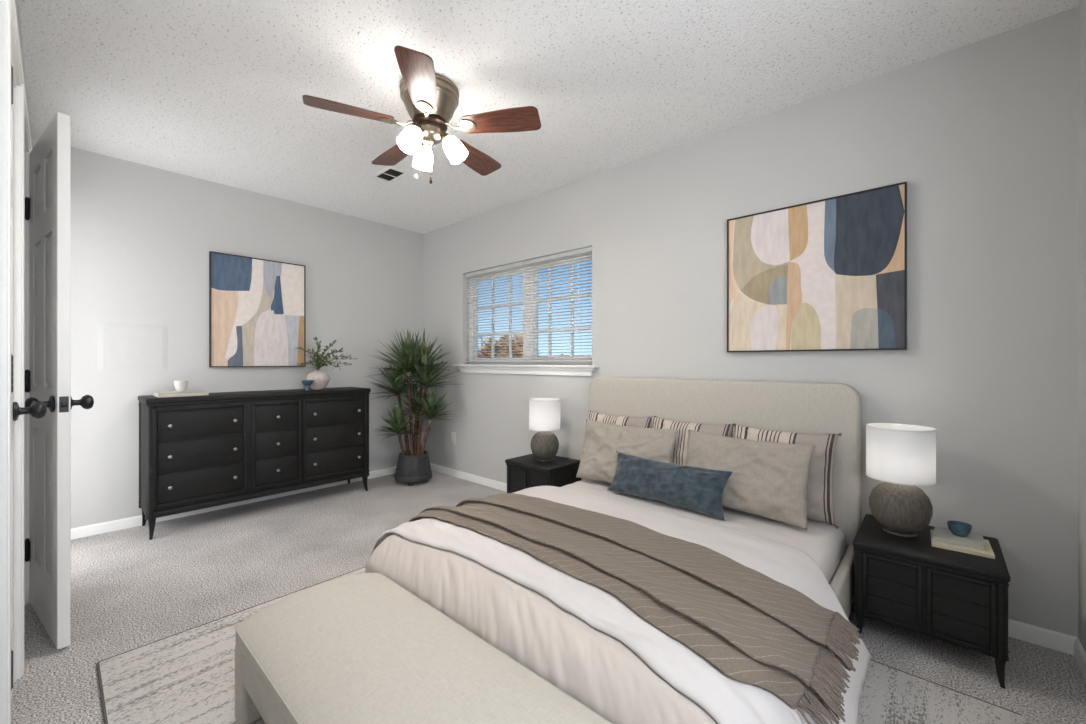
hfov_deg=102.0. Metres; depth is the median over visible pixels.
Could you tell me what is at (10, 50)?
trim
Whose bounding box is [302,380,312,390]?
footed bowl
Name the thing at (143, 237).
wall
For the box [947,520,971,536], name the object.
bowl
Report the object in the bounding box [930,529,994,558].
book
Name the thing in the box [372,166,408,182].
ceiling vent
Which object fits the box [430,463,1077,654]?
baseboard
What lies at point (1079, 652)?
baseboard
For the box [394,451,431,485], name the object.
planter
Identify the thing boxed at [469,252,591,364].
window
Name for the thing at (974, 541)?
book
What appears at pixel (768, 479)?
linen pillow
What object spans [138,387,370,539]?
dresser
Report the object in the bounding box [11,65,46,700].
door
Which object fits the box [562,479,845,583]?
mattress
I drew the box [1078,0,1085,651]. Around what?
wall
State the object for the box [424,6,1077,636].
wall
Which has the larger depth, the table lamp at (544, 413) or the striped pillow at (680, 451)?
the table lamp at (544, 413)
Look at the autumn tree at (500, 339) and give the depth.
23.70 m
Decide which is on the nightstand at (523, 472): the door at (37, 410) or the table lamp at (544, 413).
the table lamp at (544, 413)
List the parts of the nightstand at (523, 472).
door, door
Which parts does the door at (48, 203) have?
knob, latch plate, knob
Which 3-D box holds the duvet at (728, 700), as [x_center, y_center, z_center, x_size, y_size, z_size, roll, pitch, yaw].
[0.187,0.819,1.797,1.829,0.238,1.054,0,0,42]
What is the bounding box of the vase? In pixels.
[296,337,356,389]
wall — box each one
[15,0,31,145]
[32,137,423,528]
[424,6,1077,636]
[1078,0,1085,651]
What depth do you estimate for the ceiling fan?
2.09 m
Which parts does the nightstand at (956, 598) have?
leg, door, door, leg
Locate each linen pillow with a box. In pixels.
[576,419,677,482]
[685,430,814,529]
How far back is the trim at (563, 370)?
3.52 m
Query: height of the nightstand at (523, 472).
0.389 m
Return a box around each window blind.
[465,261,525,361]
[524,247,591,361]
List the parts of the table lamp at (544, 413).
lamp shade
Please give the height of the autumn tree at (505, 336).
5.946 m
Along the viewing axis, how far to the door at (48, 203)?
1.71 m
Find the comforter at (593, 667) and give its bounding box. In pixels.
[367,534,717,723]
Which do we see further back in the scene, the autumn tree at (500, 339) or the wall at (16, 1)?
the autumn tree at (500, 339)
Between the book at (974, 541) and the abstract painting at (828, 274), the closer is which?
the book at (974, 541)
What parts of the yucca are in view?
crown, crown, crown, crown, crown, crown, crown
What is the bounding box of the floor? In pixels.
[11,470,1085,723]
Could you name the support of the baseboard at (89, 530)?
attached to the wall at (143, 237)
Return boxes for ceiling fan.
[302,45,540,183]
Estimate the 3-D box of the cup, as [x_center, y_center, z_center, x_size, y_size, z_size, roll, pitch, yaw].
[-2.438,0.162,2.963,0.075,0.072,0.075,0,0,42]
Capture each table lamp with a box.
[529,398,559,461]
[866,423,935,536]
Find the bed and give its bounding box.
[365,377,861,617]
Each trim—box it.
[0,0,23,723]
[24,84,31,667]
[452,364,599,375]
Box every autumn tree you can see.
[478,335,512,357]
[499,331,522,357]
[514,335,546,357]
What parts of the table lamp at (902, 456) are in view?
lamp shade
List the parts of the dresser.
leg, leg, moulding, drawer, drawer, drawer, drawer, drawer, moulding, drawer, moulding, drawer, drawer, drawer, leg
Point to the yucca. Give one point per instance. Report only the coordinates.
(413, 466)
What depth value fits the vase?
3.60 m
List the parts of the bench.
leg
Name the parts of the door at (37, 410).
knob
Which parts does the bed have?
foot rail, headboard, rail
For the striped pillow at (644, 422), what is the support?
on the mattress
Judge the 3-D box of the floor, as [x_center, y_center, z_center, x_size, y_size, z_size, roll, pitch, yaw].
[-0.758,1.162,1.866,4.795,0.120,3.800,0,0,42]
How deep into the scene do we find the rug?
1.46 m
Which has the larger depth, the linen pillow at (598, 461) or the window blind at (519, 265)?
the window blind at (519, 265)
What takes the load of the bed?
on the floor
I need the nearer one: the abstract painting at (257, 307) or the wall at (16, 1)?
the wall at (16, 1)
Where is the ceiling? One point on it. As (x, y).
(209, 90)
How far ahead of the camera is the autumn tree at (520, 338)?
22.45 m
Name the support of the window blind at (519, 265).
attached to the window
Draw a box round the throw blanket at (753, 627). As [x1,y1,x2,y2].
[408,493,862,723]
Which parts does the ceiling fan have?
blade, blade, lamp shade, bulb, blade, lamp shade, lamp arm, lamp shade, blade, blade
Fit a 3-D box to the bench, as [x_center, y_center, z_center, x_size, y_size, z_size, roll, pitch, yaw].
[-0.374,0.917,1.137,1.122,0.346,0.467,0,0,42]
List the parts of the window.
sash, sash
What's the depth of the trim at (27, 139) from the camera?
1.99 m
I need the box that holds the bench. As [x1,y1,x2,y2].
[235,573,611,723]
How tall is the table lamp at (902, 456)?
0.441 m
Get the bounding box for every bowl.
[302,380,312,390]
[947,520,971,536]
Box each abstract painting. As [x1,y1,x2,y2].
[209,251,305,366]
[727,181,906,351]
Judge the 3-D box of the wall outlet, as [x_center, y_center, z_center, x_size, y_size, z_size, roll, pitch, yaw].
[-0.868,0.736,4.251,0.072,0.118,0.007,0,0,42]
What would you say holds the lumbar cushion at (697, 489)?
on the mattress
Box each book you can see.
[153,390,208,397]
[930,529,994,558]
[933,527,983,550]
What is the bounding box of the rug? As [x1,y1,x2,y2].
[96,567,1024,723]
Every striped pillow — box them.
[588,411,656,427]
[652,417,734,465]
[732,424,841,528]
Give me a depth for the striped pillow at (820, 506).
2.04 m
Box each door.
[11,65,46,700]
[25,112,93,649]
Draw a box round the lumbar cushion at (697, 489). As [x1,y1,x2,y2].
[607,451,732,520]
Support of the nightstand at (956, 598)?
on the floor
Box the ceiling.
[18,0,1079,233]
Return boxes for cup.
[174,380,187,391]
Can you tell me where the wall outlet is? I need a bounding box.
[451,432,455,444]
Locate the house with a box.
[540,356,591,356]
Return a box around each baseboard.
[71,466,396,539]
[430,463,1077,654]
[1074,638,1085,680]
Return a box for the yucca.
[364,327,463,485]
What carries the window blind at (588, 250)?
attached to the window
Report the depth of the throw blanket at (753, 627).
1.35 m
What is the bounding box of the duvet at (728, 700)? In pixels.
[372,486,870,723]
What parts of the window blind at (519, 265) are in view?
rail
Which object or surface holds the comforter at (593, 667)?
on the mattress
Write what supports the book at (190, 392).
on the dresser
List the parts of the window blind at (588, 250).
rail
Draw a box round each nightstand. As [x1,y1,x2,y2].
[505,454,581,492]
[853,514,1009,688]

